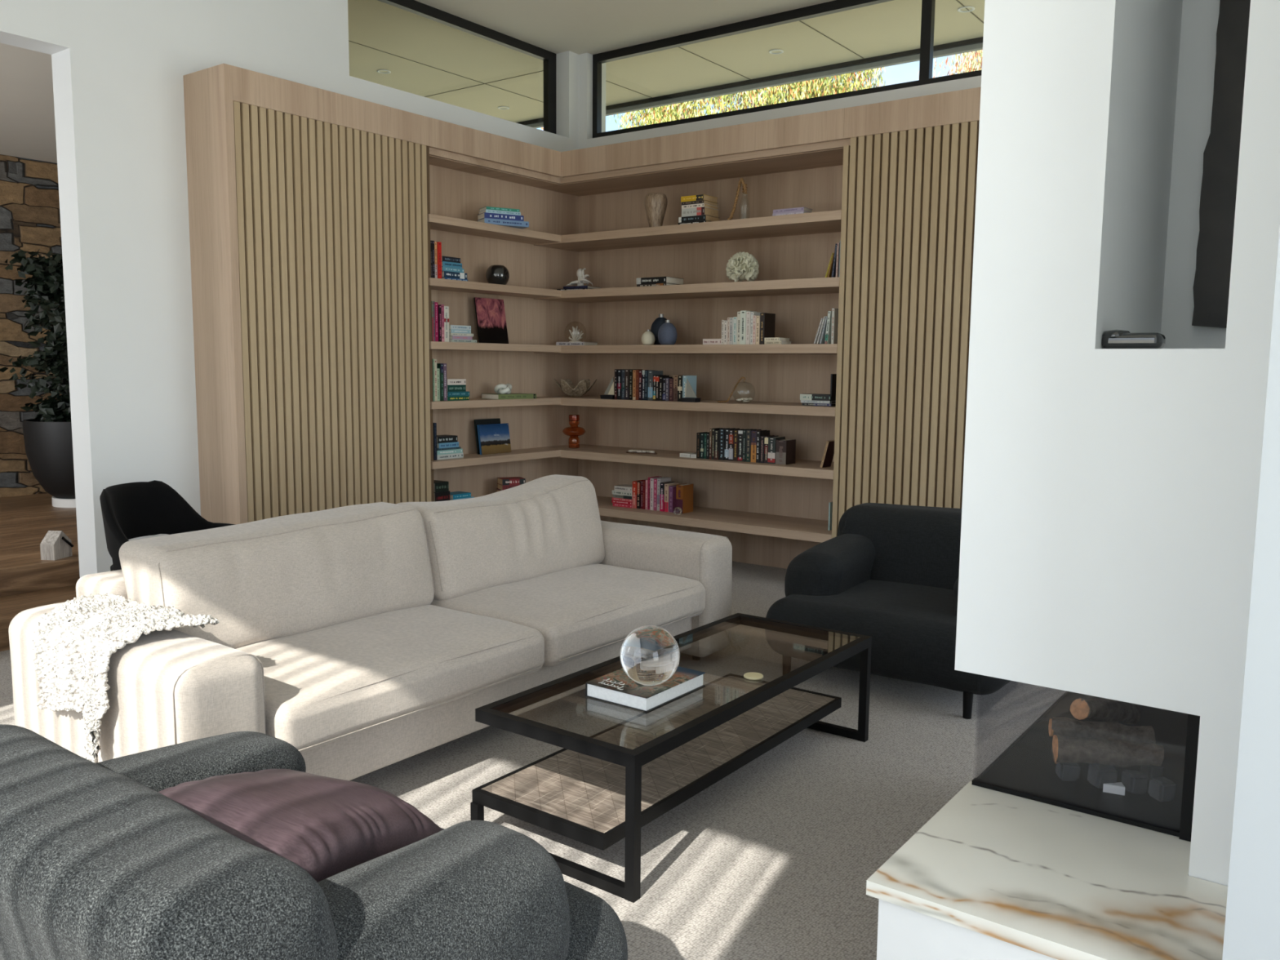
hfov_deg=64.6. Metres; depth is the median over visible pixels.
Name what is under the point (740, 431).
book
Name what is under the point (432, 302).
book
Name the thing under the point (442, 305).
book
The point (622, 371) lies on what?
book
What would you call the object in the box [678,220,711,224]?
book
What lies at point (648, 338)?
ceramic vase
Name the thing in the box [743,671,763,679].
coaster
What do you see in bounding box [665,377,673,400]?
book
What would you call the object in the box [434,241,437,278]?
book
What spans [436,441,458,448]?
book
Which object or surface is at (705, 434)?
book
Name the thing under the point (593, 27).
ceiling
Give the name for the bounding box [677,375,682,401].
book
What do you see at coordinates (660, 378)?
book
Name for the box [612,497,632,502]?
book
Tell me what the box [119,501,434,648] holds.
cushion
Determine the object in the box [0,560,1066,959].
floor
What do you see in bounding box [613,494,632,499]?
book
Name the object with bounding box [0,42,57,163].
ceiling
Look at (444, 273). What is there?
book
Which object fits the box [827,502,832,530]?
book
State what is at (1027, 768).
fireplace
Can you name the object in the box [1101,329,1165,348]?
speaker
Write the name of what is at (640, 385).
book
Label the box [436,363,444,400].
book
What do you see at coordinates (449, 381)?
book
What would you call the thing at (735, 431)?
book
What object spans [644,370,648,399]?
book
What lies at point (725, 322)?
book
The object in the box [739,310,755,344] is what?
book
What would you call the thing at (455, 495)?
book
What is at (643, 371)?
book
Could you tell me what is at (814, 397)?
book
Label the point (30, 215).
wall
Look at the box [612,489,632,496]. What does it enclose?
book
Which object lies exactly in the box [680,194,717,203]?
book
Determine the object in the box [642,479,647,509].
book
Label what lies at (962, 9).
recessed light
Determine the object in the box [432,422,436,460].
book
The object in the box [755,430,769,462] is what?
book
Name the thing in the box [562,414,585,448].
vase
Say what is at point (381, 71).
recessed light
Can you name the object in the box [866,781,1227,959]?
hearth
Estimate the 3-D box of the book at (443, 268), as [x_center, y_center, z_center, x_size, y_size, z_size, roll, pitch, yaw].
[-1.360,-1.476,7.131,0.141,0.029,0.199,5,8,36]
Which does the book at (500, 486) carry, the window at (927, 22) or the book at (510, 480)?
the book at (510, 480)
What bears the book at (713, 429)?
on the bookcase
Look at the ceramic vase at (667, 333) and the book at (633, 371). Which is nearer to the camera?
the ceramic vase at (667, 333)
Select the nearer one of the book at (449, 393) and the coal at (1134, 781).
the coal at (1134, 781)
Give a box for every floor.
[0,493,79,596]
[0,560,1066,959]
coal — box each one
[1055,762,1079,781]
[1085,763,1119,789]
[1121,770,1148,793]
[1140,764,1164,780]
[1148,777,1174,800]
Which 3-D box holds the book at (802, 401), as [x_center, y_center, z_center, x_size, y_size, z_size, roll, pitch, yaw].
[1.226,-0.532,6.883,0.228,0.017,0.141,5,8,36]
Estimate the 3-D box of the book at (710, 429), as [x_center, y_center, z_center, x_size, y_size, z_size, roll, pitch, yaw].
[0.554,-0.269,7.431,0.017,0.223,0.141,5,8,36]
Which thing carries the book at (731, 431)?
on the bookcase
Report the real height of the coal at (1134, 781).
0.052 m
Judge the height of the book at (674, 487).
0.194 m
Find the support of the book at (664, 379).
on the bookcase
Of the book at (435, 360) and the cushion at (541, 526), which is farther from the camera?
the book at (435, 360)
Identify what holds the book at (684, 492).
on the bookcase
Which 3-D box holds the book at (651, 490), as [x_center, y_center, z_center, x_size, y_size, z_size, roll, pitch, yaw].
[0.131,0.104,7.820,0.030,0.245,0.141,5,8,36]
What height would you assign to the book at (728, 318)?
0.190 m
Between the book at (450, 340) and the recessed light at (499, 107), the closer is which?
the book at (450, 340)
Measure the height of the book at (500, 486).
0.040 m
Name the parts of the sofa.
frame, armrest, armrest, leg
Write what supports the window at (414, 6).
in the wall at (119, 67)
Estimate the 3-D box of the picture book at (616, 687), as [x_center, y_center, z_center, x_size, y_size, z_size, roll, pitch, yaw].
[0.021,0.676,3.357,0.247,0.048,0.332,5,8,36]
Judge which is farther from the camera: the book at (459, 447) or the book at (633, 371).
the book at (633, 371)
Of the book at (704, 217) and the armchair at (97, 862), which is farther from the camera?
the book at (704, 217)
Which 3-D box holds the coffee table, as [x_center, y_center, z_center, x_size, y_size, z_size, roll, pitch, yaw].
[0.194,0.885,3.651,0.653,0.430,1.583,5,8,36]
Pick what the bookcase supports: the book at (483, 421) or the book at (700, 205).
the book at (483, 421)
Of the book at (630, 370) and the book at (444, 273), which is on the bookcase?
the book at (630, 370)
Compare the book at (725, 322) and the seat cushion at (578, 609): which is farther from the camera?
the book at (725, 322)
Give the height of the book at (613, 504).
0.025 m
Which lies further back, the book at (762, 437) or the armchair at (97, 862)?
the book at (762, 437)
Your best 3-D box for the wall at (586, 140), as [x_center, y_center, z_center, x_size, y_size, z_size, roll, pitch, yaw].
[2.720,-1.258,6.498,8.338,4.090,0.250,5,8,36]
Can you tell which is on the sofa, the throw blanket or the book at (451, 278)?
the throw blanket
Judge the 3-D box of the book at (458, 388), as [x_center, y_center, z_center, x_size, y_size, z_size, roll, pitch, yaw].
[-1.356,-0.656,7.240,0.141,0.048,0.175,5,8,36]
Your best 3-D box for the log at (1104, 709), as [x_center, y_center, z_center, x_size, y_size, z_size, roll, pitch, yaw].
[1.318,0.655,2.871,0.274,0.119,0.069,-4,8,-34]
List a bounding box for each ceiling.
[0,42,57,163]
[414,0,834,54]
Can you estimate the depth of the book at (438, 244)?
6.98 m
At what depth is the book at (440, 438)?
7.21 m
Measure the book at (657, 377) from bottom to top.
0.187 m
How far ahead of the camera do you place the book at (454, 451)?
7.23 m
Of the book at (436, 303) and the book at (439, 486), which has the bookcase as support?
the book at (436, 303)
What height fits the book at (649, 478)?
0.249 m
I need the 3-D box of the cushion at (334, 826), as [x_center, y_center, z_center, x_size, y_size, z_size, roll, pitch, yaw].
[-0.750,0.751,2.159,0.494,0.262,0.477,3,7,24]
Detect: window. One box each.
[377,0,555,133]
[592,0,982,137]
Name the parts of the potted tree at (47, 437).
pot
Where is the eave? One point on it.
(894, 26)
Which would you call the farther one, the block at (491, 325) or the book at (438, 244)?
the block at (491, 325)
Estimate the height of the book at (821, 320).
0.167 m
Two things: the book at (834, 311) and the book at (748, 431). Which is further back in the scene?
the book at (748, 431)
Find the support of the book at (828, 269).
on the bookcase
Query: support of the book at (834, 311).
on the bookcase
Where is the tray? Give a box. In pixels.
[626,449,657,454]
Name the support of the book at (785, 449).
on the bookcase
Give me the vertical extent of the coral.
0.219 m
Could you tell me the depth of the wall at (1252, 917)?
1.65 m
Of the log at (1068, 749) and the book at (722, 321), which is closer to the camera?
the log at (1068, 749)
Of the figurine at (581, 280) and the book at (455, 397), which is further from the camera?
the figurine at (581, 280)
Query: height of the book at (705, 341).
0.041 m
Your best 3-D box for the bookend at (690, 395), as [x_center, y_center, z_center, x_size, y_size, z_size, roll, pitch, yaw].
[0.370,-0.649,7.330,0.124,0.170,0.070,5,8,36]
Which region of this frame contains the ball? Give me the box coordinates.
[620,625,679,685]
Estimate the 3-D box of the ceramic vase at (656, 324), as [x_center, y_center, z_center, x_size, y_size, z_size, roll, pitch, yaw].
[0.162,-1.145,7.740,0.168,0.241,0.168,5,8,36]
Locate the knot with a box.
[493,383,511,394]
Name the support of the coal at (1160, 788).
in the fireplace
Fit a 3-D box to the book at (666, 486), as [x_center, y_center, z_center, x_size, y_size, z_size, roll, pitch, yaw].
[0.241,0.131,7.746,0.037,0.211,0.141,5,8,36]
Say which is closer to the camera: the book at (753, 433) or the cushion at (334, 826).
the cushion at (334, 826)
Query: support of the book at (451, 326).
on the book at (451, 331)
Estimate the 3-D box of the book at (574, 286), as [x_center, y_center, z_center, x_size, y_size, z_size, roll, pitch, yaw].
[-0.464,-1.544,8.159,0.226,0.018,0.221,4,7,28]
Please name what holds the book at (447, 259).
on the book at (444, 264)
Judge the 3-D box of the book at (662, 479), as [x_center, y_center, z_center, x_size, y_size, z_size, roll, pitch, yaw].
[0.184,0.107,7.791,0.032,0.247,0.141,5,8,36]
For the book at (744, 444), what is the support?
on the bookcase
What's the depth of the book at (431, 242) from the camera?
6.92 m
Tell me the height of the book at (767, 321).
0.215 m
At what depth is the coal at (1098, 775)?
2.62 m
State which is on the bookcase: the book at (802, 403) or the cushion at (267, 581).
the book at (802, 403)
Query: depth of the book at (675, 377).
7.44 m
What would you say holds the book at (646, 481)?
on the bookcase
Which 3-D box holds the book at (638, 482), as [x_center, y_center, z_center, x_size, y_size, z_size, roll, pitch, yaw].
[0.030,0.111,7.902,0.032,0.212,0.141,5,8,36]
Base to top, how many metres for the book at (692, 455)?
0.026 m
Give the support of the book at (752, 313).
on the bookcase
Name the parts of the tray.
dish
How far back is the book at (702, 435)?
7.42 m
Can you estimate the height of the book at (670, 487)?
0.196 m
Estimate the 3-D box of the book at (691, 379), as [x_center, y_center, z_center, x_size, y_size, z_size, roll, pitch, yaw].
[0.364,-0.671,7.437,0.036,0.189,0.131,5,8,36]
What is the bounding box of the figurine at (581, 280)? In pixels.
[565,267,593,285]
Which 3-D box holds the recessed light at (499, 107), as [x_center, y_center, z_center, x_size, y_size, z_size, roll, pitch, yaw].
[-1.401,-3.822,10.412,0.124,0.008,0.124,5,8,36]
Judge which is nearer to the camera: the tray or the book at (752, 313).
the book at (752, 313)
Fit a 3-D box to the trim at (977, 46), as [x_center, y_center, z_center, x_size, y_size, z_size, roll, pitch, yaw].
[-0.864,-3.170,4.112,13.550,0.275,10.790,5,8,36]
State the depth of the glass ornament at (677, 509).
7.53 m
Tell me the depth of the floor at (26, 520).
6.53 m
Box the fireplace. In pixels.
[971,690,1199,841]
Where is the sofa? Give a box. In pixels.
[8,475,732,780]
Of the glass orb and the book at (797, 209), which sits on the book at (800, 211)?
the book at (797, 209)
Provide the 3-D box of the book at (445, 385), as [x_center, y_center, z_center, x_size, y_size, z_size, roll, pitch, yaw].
[-1.423,-0.692,7.152,0.141,0.261,0.034,5,8,36]
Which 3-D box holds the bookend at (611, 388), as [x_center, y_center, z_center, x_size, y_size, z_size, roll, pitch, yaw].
[-0.238,-0.712,7.834,0.124,0.170,0.070,5,8,36]
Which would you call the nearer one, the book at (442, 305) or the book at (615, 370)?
the book at (442, 305)
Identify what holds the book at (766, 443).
on the bookcase
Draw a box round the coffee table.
[470,613,871,902]
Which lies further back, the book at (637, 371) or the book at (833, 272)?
the book at (637, 371)
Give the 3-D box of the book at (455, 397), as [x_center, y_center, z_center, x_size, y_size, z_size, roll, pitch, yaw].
[-1.348,-0.587,7.259,0.141,0.030,0.206,5,8,36]
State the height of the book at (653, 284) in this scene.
0.021 m
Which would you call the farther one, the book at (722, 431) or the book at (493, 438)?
the book at (493, 438)
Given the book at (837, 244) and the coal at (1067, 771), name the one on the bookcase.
the book at (837, 244)
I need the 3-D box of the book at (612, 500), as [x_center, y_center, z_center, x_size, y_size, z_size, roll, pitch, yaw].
[-0.101,0.169,7.988,0.199,0.023,0.141,5,8,36]
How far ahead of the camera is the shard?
2.60 m
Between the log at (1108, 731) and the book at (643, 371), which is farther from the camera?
the book at (643, 371)
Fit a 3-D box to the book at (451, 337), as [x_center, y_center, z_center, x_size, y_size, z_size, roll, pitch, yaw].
[-1.318,-1.017,7.247,0.141,0.025,0.192,5,8,36]
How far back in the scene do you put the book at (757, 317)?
6.98 m
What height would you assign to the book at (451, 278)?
0.018 m
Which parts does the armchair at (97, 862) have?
backrest, armrest, armrest, seat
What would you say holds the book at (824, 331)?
on the bookcase
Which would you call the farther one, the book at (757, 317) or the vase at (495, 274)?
the vase at (495, 274)
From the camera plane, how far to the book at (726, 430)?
7.30 m
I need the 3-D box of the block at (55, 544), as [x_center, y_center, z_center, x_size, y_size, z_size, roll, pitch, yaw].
[-3.501,0.386,6.088,0.103,0.165,0.155,1,7,9]
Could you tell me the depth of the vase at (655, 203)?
7.41 m
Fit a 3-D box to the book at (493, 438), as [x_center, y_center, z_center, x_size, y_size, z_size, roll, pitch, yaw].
[-1.106,-0.312,7.694,0.053,0.226,0.314,5,8,36]
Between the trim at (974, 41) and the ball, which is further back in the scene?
the trim at (974, 41)
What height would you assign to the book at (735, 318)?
0.192 m
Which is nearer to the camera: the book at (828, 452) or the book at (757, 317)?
the book at (828, 452)
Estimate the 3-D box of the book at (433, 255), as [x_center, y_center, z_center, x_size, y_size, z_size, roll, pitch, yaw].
[-1.470,-1.514,6.984,0.141,0.256,0.022,5,8,36]
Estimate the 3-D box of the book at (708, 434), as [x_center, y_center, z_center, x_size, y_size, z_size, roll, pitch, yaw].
[0.535,-0.252,7.443,0.023,0.187,0.141,5,8,36]
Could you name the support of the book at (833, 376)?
on the bookcase
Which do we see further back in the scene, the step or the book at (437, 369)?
the book at (437, 369)
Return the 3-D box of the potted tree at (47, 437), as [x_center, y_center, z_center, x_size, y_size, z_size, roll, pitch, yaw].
[-4.572,-0.843,8.275,1.236,2.094,1.116,2,7,13]
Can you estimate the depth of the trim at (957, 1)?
8.94 m
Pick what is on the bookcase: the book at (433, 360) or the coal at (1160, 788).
the book at (433, 360)
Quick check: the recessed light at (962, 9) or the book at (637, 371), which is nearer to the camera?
the recessed light at (962, 9)
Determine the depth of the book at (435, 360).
7.04 m
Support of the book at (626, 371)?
on the bookcase
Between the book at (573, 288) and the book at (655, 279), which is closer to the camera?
the book at (655, 279)
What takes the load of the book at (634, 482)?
on the bookcase
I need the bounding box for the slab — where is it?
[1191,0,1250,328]
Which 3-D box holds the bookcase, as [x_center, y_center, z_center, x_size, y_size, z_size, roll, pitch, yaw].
[0.384,-0.732,5.940,4.908,3.130,3.519,5,8,36]
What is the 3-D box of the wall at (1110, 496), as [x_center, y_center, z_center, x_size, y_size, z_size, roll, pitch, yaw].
[1.427,-0.830,2.630,0.671,4.090,1.280,5,8,36]
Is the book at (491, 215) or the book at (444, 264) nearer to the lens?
the book at (444, 264)
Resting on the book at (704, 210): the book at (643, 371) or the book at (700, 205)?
the book at (700, 205)
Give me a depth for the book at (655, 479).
7.75 m
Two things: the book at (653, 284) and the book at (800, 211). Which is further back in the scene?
the book at (653, 284)
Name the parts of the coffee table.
leg, foot rail, leg, shelf frame, frame, foot rail, leg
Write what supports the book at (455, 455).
on the bookcase
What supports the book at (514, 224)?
on the bookcase
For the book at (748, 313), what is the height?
0.226 m
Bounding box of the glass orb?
[717,376,755,402]
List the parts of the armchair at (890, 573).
leg, armrest, seat, backrest, armrest, leg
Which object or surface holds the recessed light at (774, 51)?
attached to the eave
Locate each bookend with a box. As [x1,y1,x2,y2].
[600,377,614,399]
[681,378,700,402]
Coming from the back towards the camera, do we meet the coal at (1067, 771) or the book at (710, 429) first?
the book at (710, 429)
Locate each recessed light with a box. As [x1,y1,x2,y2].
[377,69,391,73]
[497,106,509,109]
[768,48,783,53]
[957,5,974,12]
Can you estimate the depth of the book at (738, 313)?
7.08 m
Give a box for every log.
[1048,716,1155,743]
[1052,733,1164,767]
[1070,697,1141,724]
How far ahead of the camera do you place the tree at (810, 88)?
18.40 m
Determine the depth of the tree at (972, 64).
16.46 m
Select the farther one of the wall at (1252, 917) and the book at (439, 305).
the book at (439, 305)
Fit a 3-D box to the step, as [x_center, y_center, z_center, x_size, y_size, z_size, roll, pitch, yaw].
[-3.987,0.948,4.824,0.568,0.365,3.900,5,8,36]
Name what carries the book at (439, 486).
on the book at (444, 495)
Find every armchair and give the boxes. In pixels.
[0,724,629,959]
[764,503,1010,719]
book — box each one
[430,240,432,277]
[431,301,433,341]
[431,359,435,400]
[432,240,435,278]
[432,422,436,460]
[433,301,435,341]
[433,480,448,493]
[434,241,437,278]
[434,359,437,400]
[434,490,449,501]
[435,241,441,278]
[435,302,438,341]
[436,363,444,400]
[436,368,439,400]
[436,434,457,443]
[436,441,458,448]
[436,446,460,450]
[436,448,462,454]
[436,453,463,459]
[438,304,441,342]
[441,256,460,262]
[441,261,462,268]
[441,266,463,272]
[441,271,466,279]
[441,277,467,281]
[441,304,444,342]
[443,363,447,400]
[444,306,448,342]
[446,378,466,385]
[447,384,466,391]
[447,391,469,396]
[447,395,469,400]
[448,324,471,329]
[448,328,471,333]
[448,333,473,336]
[448,335,472,339]
[448,339,476,342]
[449,491,471,499]
[449,496,474,501]
[473,417,500,454]
[476,212,524,221]
[476,422,511,454]
[477,217,528,228]
[478,208,520,215]
[480,206,519,212]
[480,393,536,399]
[497,476,525,485]
[497,483,511,489]
[555,342,597,345]
[556,288,591,290]
[563,285,601,288]
[585,666,705,711]
[611,499,632,504]
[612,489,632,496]
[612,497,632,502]
[612,502,632,507]
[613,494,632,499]
[614,368,624,399]
[614,484,632,492]
[617,369,621,399]
[621,369,624,399]
[624,368,629,399]
[629,368,642,399]
[631,480,642,508]
[632,369,635,399]
[635,369,642,399]
[636,276,684,284]
[636,283,678,286]
[636,480,640,508]
[638,370,642,399]
[640,480,643,508]
[641,369,655,399]
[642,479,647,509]
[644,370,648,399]
[644,479,648,509]
[647,475,661,509]
[648,370,662,400]
[649,476,661,510]
[653,374,663,400]
[653,478,657,510]
[655,375,669,400]
[657,476,671,511]
[659,377,671,400]
[659,480,674,511]
[662,377,665,400]
[664,482,679,511]
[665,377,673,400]
[668,378,673,400]
[668,484,675,512]
[672,486,675,512]
[673,374,684,401]
[675,483,693,513]
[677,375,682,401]
[678,214,719,222]
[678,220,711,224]
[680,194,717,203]
[680,452,696,457]
[681,200,717,206]
[681,203,717,209]
[681,206,719,217]
[682,375,696,397]
[690,453,696,457]
[696,431,709,458]
[700,432,709,458]
[702,338,721,344]
[703,433,706,458]
[706,433,709,458]
[709,427,719,459]
[711,427,724,459]
[714,429,719,459]
[719,427,729,460]
[721,320,727,344]
[724,320,727,344]
[724,427,738,460]
[727,317,729,344]
[728,317,733,344]
[728,428,739,461]
[733,316,737,344]
[733,428,744,461]
[737,311,740,344]
[737,429,742,461]
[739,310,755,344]
[742,429,747,462]
[745,311,758,344]
[745,429,759,462]
[750,311,759,344]
[751,429,761,462]
[752,315,758,344]
[755,315,759,344]
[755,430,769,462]
[759,312,775,344]
[760,435,771,462]
[764,337,789,341]
[764,341,791,344]
[764,435,778,463]
[767,435,785,463]
[772,210,810,216]
[773,207,812,213]
[775,439,795,464]
[800,393,831,400]
[800,400,833,403]
[801,402,835,406]
[813,318,822,343]
[816,316,825,343]
[819,315,827,343]
[820,440,834,467]
[824,311,831,343]
[825,253,832,277]
[826,253,834,277]
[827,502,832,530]
[830,373,836,405]
[831,244,837,277]
[831,308,838,343]
[835,243,839,276]
[839,240,840,275]
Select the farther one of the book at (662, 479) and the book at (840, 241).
the book at (662, 479)
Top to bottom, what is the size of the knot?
0.081 m
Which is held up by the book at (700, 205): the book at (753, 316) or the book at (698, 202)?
the book at (698, 202)
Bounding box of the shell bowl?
[554,378,596,396]
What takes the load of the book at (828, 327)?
on the bookcase
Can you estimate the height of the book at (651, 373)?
0.221 m
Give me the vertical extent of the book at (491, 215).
0.039 m
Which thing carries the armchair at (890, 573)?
on the floor at (775, 859)
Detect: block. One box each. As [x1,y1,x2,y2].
[40,530,73,560]
[473,297,508,343]
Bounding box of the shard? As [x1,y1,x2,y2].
[1102,782,1124,795]
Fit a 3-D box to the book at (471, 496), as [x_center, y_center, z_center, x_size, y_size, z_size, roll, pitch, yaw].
[-1.334,0.146,7.414,0.131,0.038,0.209,5,8,36]
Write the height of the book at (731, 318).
0.187 m
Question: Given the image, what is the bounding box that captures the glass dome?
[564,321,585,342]
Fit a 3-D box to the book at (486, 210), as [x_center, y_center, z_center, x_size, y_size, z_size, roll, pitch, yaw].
[-1.025,-1.944,7.398,0.270,0.023,0.151,-3,7,-29]
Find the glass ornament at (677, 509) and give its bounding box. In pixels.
[673,506,681,515]
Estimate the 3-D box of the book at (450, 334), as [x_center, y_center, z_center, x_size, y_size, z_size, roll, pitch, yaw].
[-1.317,-1.039,7.245,0.141,0.018,0.216,5,8,36]
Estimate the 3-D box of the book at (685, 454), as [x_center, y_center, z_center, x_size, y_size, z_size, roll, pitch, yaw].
[0.361,-0.187,7.554,0.092,0.029,0.101,5,8,36]
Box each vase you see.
[485,265,509,284]
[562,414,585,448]
[641,329,655,345]
[644,192,667,226]
[650,314,666,345]
[657,320,677,344]
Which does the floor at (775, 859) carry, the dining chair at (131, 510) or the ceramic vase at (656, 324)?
the dining chair at (131, 510)
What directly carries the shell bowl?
on the bookcase
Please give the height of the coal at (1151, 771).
0.048 m
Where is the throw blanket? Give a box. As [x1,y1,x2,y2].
[31,593,217,762]
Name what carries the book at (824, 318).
on the bookcase
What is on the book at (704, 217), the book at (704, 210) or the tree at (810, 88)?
the book at (704, 210)
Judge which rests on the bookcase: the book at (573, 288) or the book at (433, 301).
the book at (433, 301)
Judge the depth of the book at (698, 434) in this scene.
7.44 m
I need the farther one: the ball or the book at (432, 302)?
the book at (432, 302)
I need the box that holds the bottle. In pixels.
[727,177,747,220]
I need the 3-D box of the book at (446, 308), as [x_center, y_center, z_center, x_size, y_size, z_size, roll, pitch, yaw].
[-1.408,-1.095,7.128,0.141,0.247,0.047,5,8,36]
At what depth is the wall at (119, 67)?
5.69 m
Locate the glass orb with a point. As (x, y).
(744, 399)
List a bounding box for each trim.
[348,0,983,102]
[515,36,982,124]
[524,42,982,128]
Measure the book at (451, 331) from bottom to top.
0.025 m
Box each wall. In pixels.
[0,0,578,580]
[0,154,62,497]
[578,52,981,149]
[954,0,1279,886]
[1222,228,1279,959]
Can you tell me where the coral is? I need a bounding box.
[725,251,759,281]
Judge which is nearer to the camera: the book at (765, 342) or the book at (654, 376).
the book at (765, 342)
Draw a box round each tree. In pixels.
[0,249,75,507]
[609,66,885,130]
[917,49,982,77]
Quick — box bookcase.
[182,63,981,568]
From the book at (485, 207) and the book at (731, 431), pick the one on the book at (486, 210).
the book at (485, 207)
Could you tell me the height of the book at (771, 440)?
0.184 m
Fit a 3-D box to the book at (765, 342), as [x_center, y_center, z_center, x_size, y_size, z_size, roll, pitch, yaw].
[0.952,-0.944,6.976,0.132,0.023,0.151,5,8,36]
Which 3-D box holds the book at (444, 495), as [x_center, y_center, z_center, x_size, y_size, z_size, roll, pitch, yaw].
[-1.459,0.120,7.249,0.141,0.082,0.139,5,8,36]
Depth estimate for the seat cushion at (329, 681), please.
3.58 m
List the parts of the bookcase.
panel, shelf, shelf, shelf, shelf, shelf, panel, shelf, shelf, shelf, shelf, shelf, panel, shelf, slatted door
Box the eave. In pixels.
[347,0,984,122]
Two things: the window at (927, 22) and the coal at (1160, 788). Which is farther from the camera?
the window at (927, 22)
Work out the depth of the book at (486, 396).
7.61 m
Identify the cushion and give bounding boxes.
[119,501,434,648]
[160,768,441,880]
[235,604,543,751]
[400,475,606,600]
[431,563,705,665]
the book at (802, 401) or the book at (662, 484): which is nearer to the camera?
the book at (802, 401)
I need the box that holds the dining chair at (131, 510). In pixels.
[99,480,231,571]
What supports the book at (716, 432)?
on the bookcase
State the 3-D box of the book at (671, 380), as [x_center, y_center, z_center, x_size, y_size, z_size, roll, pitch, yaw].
[0.267,-0.669,7.510,0.035,0.165,0.131,5,8,36]
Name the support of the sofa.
on the floor at (775, 859)
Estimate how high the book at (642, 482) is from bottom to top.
0.219 m
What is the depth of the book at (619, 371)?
7.74 m
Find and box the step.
[0,584,77,651]
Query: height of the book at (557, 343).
0.030 m
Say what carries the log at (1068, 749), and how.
on the coal at (1067, 771)
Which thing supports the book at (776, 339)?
on the book at (765, 342)
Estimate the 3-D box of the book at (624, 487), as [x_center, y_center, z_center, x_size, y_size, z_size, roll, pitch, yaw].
[-0.091,0.064,7.969,0.173,0.036,0.141,5,8,36]
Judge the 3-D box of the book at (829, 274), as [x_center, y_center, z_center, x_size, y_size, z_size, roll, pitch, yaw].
[1.289,-1.406,6.674,0.045,0.158,0.151,5,8,36]
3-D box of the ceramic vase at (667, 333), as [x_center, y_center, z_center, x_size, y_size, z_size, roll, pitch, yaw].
[0.204,-1.090,7.501,0.144,0.186,0.144,5,8,36]
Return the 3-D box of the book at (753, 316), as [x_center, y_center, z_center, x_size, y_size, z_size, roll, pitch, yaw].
[0.832,-1.042,7.054,0.023,0.199,0.151,5,8,36]
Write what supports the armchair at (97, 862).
on the floor at (775, 859)
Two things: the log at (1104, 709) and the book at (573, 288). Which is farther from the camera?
the book at (573, 288)

